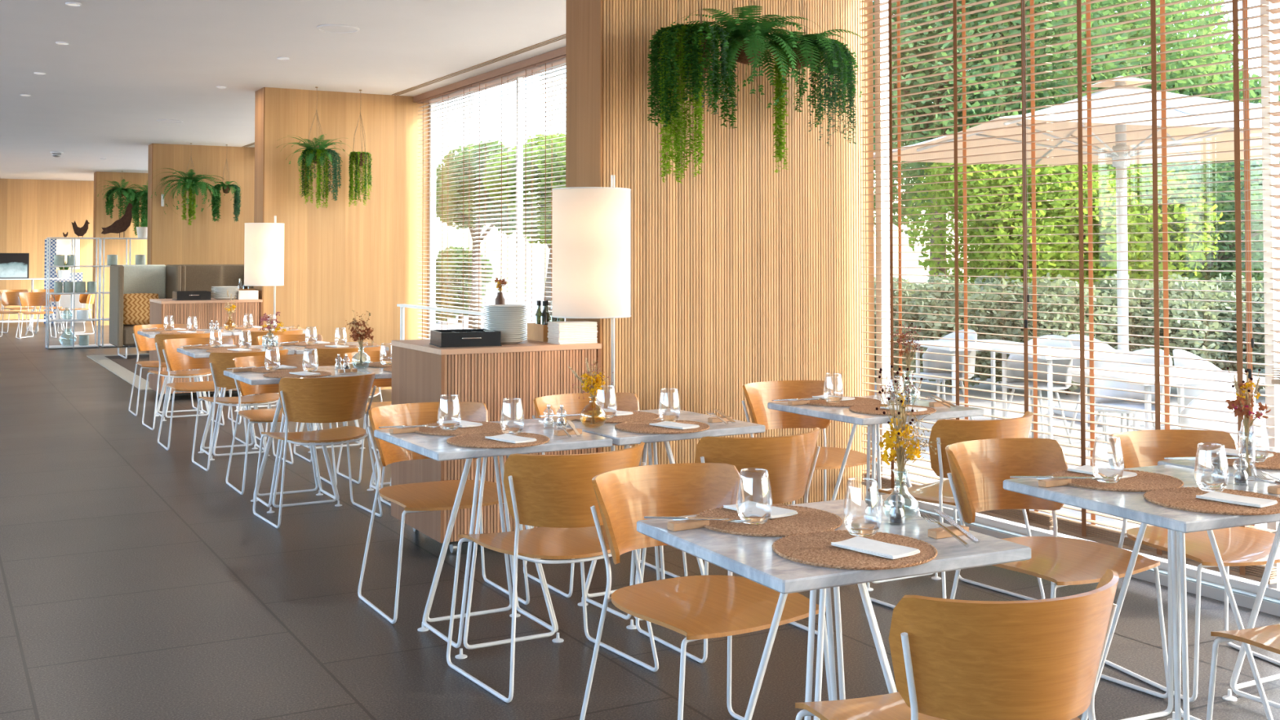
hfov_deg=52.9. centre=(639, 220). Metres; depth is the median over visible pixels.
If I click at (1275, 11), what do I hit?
blind
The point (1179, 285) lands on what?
bush
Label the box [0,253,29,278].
picture
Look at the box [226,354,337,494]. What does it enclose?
dining chair
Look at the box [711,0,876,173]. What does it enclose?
hanging plant
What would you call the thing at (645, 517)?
table knife
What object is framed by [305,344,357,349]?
placemat
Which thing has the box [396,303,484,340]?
railing
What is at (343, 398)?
dining chair
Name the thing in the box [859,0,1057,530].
blind
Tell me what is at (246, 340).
dining chair
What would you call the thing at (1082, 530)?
blind
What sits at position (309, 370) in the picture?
water glass
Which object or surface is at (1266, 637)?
dining chair
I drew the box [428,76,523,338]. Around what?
window
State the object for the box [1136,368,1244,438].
chair
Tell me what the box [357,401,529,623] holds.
dining chair
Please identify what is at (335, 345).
napkin
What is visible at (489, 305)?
dinner plate
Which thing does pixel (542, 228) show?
tree
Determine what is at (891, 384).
salt mill
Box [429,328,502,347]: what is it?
box
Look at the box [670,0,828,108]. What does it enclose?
hanging plant
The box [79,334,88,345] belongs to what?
lidded pot
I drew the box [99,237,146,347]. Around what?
wire shelf
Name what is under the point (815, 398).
fork
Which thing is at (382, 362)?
water glass
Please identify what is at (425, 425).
fork
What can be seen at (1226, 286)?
bush
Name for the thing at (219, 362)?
dining chair
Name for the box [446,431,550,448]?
placemat
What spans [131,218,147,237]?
potted plant
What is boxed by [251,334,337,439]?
dining chair
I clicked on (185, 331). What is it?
napkin
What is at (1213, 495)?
napkin
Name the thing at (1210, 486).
water glass
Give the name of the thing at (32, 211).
wall
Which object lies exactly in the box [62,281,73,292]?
lidded pot
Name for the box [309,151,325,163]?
basket
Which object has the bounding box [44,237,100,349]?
wire shelf
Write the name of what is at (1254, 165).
tree
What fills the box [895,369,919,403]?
flower vase
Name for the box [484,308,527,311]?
dinner plate
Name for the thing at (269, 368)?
water glass
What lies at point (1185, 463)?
dining table
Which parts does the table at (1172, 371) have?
leg, leg, leg, leg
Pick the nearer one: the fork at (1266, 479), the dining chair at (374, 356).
the fork at (1266, 479)
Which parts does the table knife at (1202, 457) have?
blade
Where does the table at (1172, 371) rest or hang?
on the floor at (1173, 400)
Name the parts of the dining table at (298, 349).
leg frame, leg frame, leg frame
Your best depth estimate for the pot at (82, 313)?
19.63 m
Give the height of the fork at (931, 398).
0.031 m
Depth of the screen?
26.77 m
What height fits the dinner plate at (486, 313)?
0.019 m
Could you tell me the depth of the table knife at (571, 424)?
4.75 m
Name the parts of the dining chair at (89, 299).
sled leg, seat, sled leg, backrest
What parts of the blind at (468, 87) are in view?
head rail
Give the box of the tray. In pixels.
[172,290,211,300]
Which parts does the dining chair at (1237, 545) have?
sled leg, backrest, seat, sled leg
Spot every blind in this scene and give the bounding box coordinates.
[416,84,476,339]
[471,64,540,335]
[536,55,565,321]
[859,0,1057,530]
[1048,0,1278,584]
[1266,0,1279,384]
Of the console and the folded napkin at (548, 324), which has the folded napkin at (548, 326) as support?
the folded napkin at (548, 324)
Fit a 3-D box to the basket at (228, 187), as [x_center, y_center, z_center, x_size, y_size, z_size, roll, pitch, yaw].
[-6.313,-0.464,19.613,0.120,0.120,0.118,1,-2,-29]
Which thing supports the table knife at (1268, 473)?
on the dining table at (1133, 506)
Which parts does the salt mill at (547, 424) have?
knob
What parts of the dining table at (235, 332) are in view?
leg frame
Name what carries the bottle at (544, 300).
in the box at (538, 332)
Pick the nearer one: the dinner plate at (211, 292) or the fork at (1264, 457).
the fork at (1264, 457)
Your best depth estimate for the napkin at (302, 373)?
7.07 m
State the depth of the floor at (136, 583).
5.16 m
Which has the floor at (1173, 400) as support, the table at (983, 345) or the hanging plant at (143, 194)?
the table at (983, 345)
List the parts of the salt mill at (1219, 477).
knob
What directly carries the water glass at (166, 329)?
on the placemat at (158, 331)
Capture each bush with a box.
[874,275,950,391]
[893,272,1008,391]
[948,272,1060,391]
[999,272,1117,395]
[1079,273,1189,352]
[1131,273,1257,371]
[1193,271,1265,393]
[1245,277,1265,372]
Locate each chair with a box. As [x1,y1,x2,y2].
[0,289,38,333]
[0,292,33,337]
[15,292,56,339]
[29,288,64,332]
[57,290,95,334]
[128,324,202,416]
[142,332,224,430]
[157,337,247,450]
[191,349,293,471]
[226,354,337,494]
[227,329,302,424]
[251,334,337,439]
[253,373,382,528]
[293,345,386,462]
[336,350,391,484]
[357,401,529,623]
[379,466,391,506]
[446,441,658,702]
[523,392,687,597]
[579,462,831,719]
[635,426,827,663]
[742,380,882,505]
[795,568,1119,719]
[867,411,1044,608]
[908,328,977,423]
[945,438,1168,698]
[1000,334,1073,444]
[1066,333,1140,441]
[1087,348,1172,460]
[1104,429,1279,702]
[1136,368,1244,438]
[1173,349,1260,449]
[1206,623,1279,719]
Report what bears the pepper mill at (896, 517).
on the dining table at (753, 558)
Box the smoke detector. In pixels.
[49,151,63,157]
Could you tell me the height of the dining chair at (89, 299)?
0.773 m
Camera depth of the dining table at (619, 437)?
4.99 m
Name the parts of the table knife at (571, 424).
blade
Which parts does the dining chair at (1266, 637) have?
sled leg, seat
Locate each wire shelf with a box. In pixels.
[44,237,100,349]
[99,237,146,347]
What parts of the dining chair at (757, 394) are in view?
sled leg, backrest, seat, sled leg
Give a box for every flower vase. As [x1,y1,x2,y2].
[351,346,370,368]
[494,292,505,304]
[580,395,606,427]
[881,468,919,520]
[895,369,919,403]
[1237,431,1257,480]
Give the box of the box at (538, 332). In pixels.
[527,323,548,342]
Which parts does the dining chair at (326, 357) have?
sled leg, backrest, seat, sled leg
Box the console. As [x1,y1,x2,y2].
[0,277,73,327]
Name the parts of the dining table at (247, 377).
leg frame, leg frame, leg frame, leg frame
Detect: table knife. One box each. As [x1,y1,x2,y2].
[350,364,353,373]
[378,425,425,427]
[538,413,590,417]
[566,420,580,436]
[644,515,728,519]
[714,408,735,423]
[772,397,822,400]
[930,394,956,407]
[933,508,979,543]
[1009,475,1095,478]
[1164,456,1245,459]
[1261,471,1279,480]
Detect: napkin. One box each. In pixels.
[177,330,196,333]
[221,343,236,346]
[226,347,251,351]
[236,290,258,292]
[236,291,258,293]
[236,295,257,297]
[236,297,257,299]
[237,293,258,294]
[267,364,297,368]
[288,371,320,375]
[315,341,329,343]
[324,344,349,347]
[436,418,482,427]
[484,433,536,443]
[546,324,596,328]
[546,335,596,338]
[547,320,597,324]
[547,323,597,326]
[547,327,597,329]
[547,328,597,332]
[547,332,597,335]
[547,333,597,337]
[547,337,597,341]
[547,339,597,342]
[547,341,597,344]
[548,330,597,333]
[587,408,633,415]
[648,421,699,429]
[723,500,797,518]
[812,394,854,400]
[831,536,919,559]
[880,404,927,412]
[1067,465,1137,478]
[1195,491,1277,507]
[1207,447,1273,457]
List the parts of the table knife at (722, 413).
blade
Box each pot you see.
[53,254,65,265]
[53,281,62,293]
[57,270,71,278]
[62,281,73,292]
[66,254,75,265]
[75,280,85,292]
[76,309,88,319]
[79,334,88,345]
[87,280,96,292]
[106,254,117,265]
[135,254,145,264]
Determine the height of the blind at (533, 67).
2.698 m
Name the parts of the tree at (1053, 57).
crown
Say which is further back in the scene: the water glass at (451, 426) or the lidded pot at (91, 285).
the lidded pot at (91, 285)
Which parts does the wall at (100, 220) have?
panel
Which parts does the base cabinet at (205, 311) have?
panel, panel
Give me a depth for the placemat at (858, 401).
5.73 m
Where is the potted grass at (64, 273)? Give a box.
[57,260,71,278]
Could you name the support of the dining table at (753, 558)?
on the floor at (136, 583)
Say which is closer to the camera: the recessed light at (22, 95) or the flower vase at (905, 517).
the flower vase at (905, 517)
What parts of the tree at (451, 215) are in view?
crown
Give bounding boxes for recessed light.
[20,93,31,96]
[34,71,45,75]
[55,41,69,44]
[65,1,81,6]
[216,85,226,88]
[277,57,288,60]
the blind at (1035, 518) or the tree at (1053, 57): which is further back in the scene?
the tree at (1053, 57)
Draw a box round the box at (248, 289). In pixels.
[235,288,255,298]
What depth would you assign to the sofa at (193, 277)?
18.58 m
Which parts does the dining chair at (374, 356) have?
sled leg, backrest, seat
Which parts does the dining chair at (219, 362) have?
sled leg, seat, rail, backrest, sled leg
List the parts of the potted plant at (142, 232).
pot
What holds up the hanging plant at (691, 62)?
hanging from the ceiling
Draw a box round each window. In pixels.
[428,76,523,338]
[874,0,1279,616]
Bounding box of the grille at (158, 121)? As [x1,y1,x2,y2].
[158,120,181,122]
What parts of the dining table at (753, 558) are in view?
leg frame, leg frame, leg frame, leg frame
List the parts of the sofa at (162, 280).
leg, seat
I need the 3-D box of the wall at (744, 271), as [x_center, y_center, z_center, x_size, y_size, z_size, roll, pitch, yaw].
[0.470,0.046,7.016,1.747,3.100,0.400,1,-2,-29]
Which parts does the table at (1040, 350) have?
leg, leg, leg, leg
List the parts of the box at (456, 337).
handle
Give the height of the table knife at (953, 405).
0.030 m
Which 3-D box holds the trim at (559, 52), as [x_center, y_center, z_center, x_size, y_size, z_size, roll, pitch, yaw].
[-0.597,-1.371,10.706,0.280,0.062,7.020,1,-2,-29]
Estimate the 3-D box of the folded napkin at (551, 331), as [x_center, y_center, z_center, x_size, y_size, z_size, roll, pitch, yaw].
[-0.333,0.554,6.391,0.210,0.009,0.136,1,-2,-29]
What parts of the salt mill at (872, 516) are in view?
knob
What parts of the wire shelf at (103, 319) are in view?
post, post, shelf frame, shelf frame, post, post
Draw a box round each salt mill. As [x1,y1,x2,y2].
[264,334,269,346]
[334,354,342,369]
[543,404,553,428]
[864,486,880,524]
[888,382,896,399]
[1211,451,1226,483]
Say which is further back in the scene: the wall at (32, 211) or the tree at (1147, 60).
the wall at (32, 211)
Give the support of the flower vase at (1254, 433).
on the dining table at (1133, 506)
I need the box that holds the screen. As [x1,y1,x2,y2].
[44,239,56,323]
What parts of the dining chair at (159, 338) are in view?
sled leg, seat, rail, backrest, sled leg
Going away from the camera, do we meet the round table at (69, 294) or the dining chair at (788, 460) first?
the dining chair at (788, 460)
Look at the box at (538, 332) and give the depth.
6.54 m
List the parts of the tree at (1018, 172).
crown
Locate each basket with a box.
[222,185,230,193]
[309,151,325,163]
[353,152,367,165]
[735,38,760,64]
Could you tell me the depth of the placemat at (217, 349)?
8.89 m
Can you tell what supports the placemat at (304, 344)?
on the dining table at (298, 349)
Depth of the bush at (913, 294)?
13.28 m
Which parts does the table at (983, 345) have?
leg, leg, leg, leg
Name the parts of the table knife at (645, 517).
blade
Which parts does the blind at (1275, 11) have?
rail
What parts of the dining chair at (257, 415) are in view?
sled leg, seat, backrest, sled leg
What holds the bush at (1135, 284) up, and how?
on the floor at (1173, 400)
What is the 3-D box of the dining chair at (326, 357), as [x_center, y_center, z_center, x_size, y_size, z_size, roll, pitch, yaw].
[-2.075,1.265,9.008,0.566,0.773,0.566,1,-2,-29]
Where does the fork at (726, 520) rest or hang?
on the dining table at (753, 558)
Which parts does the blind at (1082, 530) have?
rail, pull cord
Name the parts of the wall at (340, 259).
panel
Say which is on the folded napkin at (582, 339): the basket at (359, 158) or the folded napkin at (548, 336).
the folded napkin at (548, 336)
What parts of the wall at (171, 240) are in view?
panel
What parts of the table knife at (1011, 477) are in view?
blade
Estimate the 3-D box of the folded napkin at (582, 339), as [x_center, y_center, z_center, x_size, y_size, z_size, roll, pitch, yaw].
[-0.335,0.589,6.389,0.210,0.009,0.136,1,-2,-27]
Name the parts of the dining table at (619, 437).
leg frame, leg frame, leg frame, leg frame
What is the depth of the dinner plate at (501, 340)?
6.28 m
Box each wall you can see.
[0,178,93,319]
[92,171,147,325]
[146,143,254,265]
[253,87,429,394]
[565,0,875,505]
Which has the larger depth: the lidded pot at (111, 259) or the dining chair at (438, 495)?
the lidded pot at (111, 259)
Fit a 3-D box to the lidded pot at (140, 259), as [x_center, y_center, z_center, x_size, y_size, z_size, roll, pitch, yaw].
[-7.822,0.624,20.120,0.154,0.170,0.154,1,-2,-29]
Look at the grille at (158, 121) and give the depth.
16.15 m
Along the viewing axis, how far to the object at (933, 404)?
5.63 m
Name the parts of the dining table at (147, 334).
leg frame, leg frame, leg frame, leg frame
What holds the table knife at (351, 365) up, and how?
on the dining table at (247, 377)
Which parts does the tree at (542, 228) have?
crown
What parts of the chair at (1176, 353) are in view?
leg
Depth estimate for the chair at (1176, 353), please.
8.15 m
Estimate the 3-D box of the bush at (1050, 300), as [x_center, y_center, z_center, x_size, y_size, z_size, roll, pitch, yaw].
[4.388,1.174,13.208,1.152,1.264,1.719,-1,-2,27]
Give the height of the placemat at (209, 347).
0.008 m
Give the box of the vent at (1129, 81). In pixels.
[1084,75,1151,87]
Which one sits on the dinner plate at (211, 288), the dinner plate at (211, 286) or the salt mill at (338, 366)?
the dinner plate at (211, 286)
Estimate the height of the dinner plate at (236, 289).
0.024 m
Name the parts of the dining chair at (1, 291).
sled leg, backrest, seat, sled leg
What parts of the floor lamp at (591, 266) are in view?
shade frame, shade frame, lamp shade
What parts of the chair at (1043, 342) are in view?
leg, leg, seat, leg, leg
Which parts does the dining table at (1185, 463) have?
leg frame, leg frame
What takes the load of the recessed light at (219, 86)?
in the ceiling
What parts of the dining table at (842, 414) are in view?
leg frame, leg frame, leg frame, leg frame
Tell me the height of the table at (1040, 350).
0.730 m
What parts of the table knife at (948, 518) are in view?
blade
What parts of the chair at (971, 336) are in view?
leg, seat, leg, leg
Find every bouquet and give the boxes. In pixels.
[224,289,235,328]
[259,311,286,345]
[345,310,373,366]
[493,277,506,292]
[568,355,613,423]
[875,364,941,514]
[888,322,924,397]
[1225,367,1271,475]
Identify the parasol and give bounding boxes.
[873,75,1279,426]
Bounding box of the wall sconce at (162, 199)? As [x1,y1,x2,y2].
[160,194,164,206]
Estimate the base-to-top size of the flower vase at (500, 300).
0.132 m
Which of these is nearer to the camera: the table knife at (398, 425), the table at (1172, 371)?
the table knife at (398, 425)
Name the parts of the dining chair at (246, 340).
sled leg, backrest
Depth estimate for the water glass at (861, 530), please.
3.02 m
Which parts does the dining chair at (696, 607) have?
sled leg, backrest, seat, sled leg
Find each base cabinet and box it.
[149,297,262,399]
[391,336,601,552]
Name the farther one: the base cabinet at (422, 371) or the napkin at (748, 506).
the base cabinet at (422, 371)
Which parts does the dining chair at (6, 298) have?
sled leg, backrest, seat, sled leg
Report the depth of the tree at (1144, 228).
14.41 m
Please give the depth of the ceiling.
11.02 m
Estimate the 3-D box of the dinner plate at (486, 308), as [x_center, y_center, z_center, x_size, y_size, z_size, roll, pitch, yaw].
[-0.668,0.442,6.370,0.218,0.019,0.218,1,-2,-29]
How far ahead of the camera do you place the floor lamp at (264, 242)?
12.35 m
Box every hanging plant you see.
[97,170,142,218]
[131,179,147,235]
[151,142,233,225]
[209,144,242,222]
[276,86,347,208]
[347,89,373,206]
[646,0,737,183]
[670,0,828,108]
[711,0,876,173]
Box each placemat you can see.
[153,328,187,332]
[160,330,204,333]
[196,345,247,349]
[205,347,261,352]
[233,326,266,329]
[241,328,283,331]
[248,366,312,373]
[262,370,331,377]
[293,342,338,346]
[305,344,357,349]
[364,362,391,367]
[382,367,391,371]
[414,421,508,435]
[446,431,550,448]
[575,410,659,423]
[614,419,710,434]
[695,503,842,537]
[771,529,937,569]
[800,396,881,406]
[848,404,936,415]
[1050,468,1183,492]
[1142,486,1279,515]
[1197,449,1279,470]
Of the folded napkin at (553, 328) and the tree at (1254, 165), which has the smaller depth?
the folded napkin at (553, 328)
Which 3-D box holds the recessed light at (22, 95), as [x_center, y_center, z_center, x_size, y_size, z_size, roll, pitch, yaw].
[-6.480,-1.317,13.553,0.100,0.012,0.100,1,-2,-29]
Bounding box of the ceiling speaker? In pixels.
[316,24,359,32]
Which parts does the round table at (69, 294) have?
leg, leg, leg, leg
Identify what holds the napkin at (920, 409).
on the placemat at (869, 409)
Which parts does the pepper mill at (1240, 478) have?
knob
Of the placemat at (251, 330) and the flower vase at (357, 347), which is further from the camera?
the placemat at (251, 330)
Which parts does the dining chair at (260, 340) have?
sled leg, backrest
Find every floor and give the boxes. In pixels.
[0,317,1279,719]
[435,275,1266,532]
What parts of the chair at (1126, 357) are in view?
leg, leg, seat, leg, leg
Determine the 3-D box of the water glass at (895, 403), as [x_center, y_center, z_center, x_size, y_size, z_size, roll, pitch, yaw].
[1.114,0.747,5.633,0.089,0.129,0.089,1,-2,-29]
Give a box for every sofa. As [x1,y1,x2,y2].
[109,264,181,359]
[176,264,253,297]
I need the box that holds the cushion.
[123,293,158,324]
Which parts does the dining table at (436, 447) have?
leg frame, leg frame, leg frame, leg frame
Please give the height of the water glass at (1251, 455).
0.129 m
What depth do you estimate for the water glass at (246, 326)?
11.62 m
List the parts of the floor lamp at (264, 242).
shade frame, shade frame, lamp shade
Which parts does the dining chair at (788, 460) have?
sled leg, backrest, sled leg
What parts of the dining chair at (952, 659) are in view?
sled leg, seat, sled leg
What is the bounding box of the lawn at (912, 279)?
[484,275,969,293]
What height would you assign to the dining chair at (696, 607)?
0.773 m
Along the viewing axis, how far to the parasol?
11.27 m
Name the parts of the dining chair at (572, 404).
sled leg, backrest, sled leg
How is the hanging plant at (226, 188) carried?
hanging from the ceiling
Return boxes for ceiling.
[0,0,565,181]
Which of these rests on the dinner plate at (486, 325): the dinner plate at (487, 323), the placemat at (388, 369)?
the dinner plate at (487, 323)
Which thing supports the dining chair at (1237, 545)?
on the floor at (136, 583)
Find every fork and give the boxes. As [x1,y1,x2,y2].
[398,425,442,427]
[555,422,571,438]
[558,413,603,416]
[673,517,751,523]
[705,410,728,425]
[788,398,833,400]
[920,514,968,547]
[924,395,951,408]
[1035,477,1114,480]
[1188,457,1266,460]
[1254,475,1279,484]
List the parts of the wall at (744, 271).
panel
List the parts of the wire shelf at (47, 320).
post, post, post, shelf frame, shelf frame, shelf frame, shelf frame, shelf frame, post, post, post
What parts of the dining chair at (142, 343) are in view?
sled leg, seat, backrest, sled leg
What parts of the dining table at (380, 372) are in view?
leg frame, leg frame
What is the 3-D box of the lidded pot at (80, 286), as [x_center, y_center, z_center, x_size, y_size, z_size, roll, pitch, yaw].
[-8.574,1.022,19.692,0.154,0.170,0.154,1,-2,-29]
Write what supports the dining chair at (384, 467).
on the floor at (136, 583)
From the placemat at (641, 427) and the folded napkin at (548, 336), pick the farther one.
the folded napkin at (548, 336)
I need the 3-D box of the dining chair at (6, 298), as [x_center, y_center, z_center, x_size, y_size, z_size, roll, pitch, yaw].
[-10.813,1.631,22.140,0.566,0.773,0.566,0,-2,1]
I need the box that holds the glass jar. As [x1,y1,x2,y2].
[58,328,76,346]
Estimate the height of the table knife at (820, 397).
0.030 m
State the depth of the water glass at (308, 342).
9.51 m
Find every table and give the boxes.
[25,293,73,335]
[137,328,231,421]
[177,345,294,460]
[219,326,310,411]
[223,365,368,513]
[275,342,388,453]
[342,364,391,501]
[373,418,612,658]
[535,408,764,629]
[636,497,1031,719]
[767,394,983,591]
[906,339,1033,438]
[991,346,1137,439]
[1003,464,1279,719]
[1067,366,1265,465]
[1157,447,1279,709]
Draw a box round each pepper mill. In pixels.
[270,335,275,346]
[342,354,350,368]
[556,404,566,426]
[888,487,905,525]
[902,383,911,404]
[1232,453,1248,485]
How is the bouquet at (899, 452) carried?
in the flower vase at (905, 517)
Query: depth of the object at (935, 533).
3.01 m
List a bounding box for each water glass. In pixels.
[163,315,174,330]
[186,315,197,331]
[208,329,222,347]
[238,329,251,348]
[243,313,253,328]
[264,347,280,370]
[302,348,318,372]
[305,326,317,344]
[334,327,346,345]
[379,342,391,364]
[437,395,461,430]
[500,397,524,435]
[595,386,617,418]
[657,387,680,422]
[736,467,772,524]
[823,372,843,402]
[843,477,881,537]
[884,375,904,405]
[1091,435,1124,483]
[1194,442,1229,492]
[1238,419,1269,462]
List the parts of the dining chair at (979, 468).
sled leg, backrest, seat, sled leg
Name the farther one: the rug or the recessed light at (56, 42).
the rug
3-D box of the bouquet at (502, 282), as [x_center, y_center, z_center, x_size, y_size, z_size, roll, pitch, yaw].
[-0.848,0.411,7.834,0.078,0.125,0.090,1,-2,-29]
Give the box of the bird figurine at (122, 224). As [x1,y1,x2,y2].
[101,203,132,237]
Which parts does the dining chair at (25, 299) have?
sled leg, backrest, seat, sled leg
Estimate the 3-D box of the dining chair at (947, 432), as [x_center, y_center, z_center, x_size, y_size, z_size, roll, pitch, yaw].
[1.287,1.159,5.189,0.566,0.773,0.566,1,-2,-32]
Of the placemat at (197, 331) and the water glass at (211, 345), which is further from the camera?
the placemat at (197, 331)
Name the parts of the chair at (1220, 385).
seat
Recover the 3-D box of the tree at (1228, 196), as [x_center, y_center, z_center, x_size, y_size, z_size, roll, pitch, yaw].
[6.732,0.416,15.489,2.451,2.902,2.153,-1,-2,35]
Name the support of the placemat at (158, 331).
on the dining table at (147, 334)
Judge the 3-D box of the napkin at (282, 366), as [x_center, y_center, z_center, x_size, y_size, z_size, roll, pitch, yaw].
[-2.092,0.860,7.518,0.098,0.009,0.178,1,-2,-42]
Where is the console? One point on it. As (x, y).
(31, 279)
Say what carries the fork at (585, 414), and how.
on the dining table at (619, 437)
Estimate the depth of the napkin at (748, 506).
3.28 m
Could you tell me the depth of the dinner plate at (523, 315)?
6.29 m
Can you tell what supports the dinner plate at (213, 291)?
on the dinner plate at (211, 292)
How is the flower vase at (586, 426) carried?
on the dining table at (619, 437)
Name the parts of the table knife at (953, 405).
blade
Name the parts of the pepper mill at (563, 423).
knob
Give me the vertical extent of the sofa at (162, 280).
1.262 m
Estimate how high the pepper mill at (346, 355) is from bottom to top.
0.090 m
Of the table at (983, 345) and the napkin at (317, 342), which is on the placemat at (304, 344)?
the napkin at (317, 342)
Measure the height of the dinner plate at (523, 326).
0.019 m
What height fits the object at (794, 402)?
0.018 m
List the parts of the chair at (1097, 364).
leg, leg, leg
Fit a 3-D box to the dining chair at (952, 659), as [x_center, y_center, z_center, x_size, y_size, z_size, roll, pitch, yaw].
[0.663,1.087,2.606,0.566,0.773,0.566,1,-2,-24]
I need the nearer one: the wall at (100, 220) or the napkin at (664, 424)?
the napkin at (664, 424)
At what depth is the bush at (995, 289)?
13.27 m
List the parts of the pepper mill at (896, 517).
knob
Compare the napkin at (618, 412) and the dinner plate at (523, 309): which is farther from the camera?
the dinner plate at (523, 309)
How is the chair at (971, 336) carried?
on the floor at (1173, 400)
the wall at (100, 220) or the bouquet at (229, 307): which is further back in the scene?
the wall at (100, 220)
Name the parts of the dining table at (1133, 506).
leg frame, leg frame, leg frame, leg frame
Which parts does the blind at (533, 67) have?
head rail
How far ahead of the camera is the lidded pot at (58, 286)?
19.50 m
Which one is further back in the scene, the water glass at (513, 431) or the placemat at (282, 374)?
the placemat at (282, 374)
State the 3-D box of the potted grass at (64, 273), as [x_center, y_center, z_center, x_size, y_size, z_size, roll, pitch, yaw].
[-11.578,0.985,25.833,0.424,0.359,0.387,1,-2,-18]
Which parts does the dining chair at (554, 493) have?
sled leg, seat, rail, backrest, sled leg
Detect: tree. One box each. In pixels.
[435,139,515,328]
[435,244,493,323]
[481,133,565,319]
[872,0,1146,282]
[873,0,1227,239]
[902,162,1113,378]
[962,0,1242,230]
[979,162,1225,308]
[1084,52,1279,278]
[1097,158,1263,293]
[1188,88,1279,285]
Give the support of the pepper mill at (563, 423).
on the dining table at (436, 447)
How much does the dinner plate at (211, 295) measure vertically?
0.024 m
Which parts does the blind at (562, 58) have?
head rail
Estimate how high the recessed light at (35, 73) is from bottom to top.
0.012 m
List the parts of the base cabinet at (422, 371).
panel, panel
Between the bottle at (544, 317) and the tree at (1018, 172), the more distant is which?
the tree at (1018, 172)
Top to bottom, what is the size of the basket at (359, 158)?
0.130 m
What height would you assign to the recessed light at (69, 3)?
0.012 m
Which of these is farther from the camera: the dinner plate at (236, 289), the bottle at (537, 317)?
the dinner plate at (236, 289)
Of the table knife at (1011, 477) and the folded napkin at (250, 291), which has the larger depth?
the folded napkin at (250, 291)
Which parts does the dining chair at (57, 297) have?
sled leg, backrest, seat, sled leg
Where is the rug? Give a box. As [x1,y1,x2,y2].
[86,353,153,390]
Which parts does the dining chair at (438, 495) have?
sled leg, backrest, seat, sled leg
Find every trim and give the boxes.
[242,142,254,146]
[391,34,565,95]
[413,46,565,103]
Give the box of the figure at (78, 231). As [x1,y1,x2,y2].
[71,219,89,237]
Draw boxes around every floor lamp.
[244,215,284,325]
[551,174,631,451]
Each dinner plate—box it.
[210,293,238,296]
[211,286,239,288]
[211,288,238,289]
[211,288,239,291]
[211,292,238,294]
[211,295,238,297]
[211,297,237,299]
[212,290,237,293]
[483,304,527,307]
[483,306,527,310]
[483,310,527,314]
[483,312,527,315]
[483,315,527,319]
[483,318,527,321]
[483,321,527,325]
[483,324,527,327]
[483,327,527,331]
[483,329,527,333]
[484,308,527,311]
[484,314,527,317]
[484,320,527,323]
[484,325,527,329]
[500,331,527,335]
[500,333,527,337]
[500,335,527,338]
[500,337,527,341]
[500,338,527,344]
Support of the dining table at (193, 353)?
on the floor at (136, 583)
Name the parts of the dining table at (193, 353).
leg frame, leg frame, leg frame, leg frame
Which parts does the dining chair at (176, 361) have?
sled leg, backrest, seat, sled leg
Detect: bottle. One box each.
[534,300,542,324]
[540,301,548,324]
[543,300,550,321]
[556,317,564,321]
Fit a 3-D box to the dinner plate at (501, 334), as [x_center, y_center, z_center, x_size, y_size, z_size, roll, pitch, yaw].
[-0.666,0.564,6.368,0.218,0.019,0.218,1,-2,-29]
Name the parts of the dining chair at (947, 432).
sled leg, seat, rail, backrest, sled leg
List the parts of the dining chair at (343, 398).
sled leg, seat, rail, backrest, sled leg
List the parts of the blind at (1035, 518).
rail, pull cord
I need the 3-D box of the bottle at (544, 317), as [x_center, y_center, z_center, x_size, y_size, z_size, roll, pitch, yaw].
[-0.485,0.509,6.543,0.040,0.196,0.039,1,-2,-29]

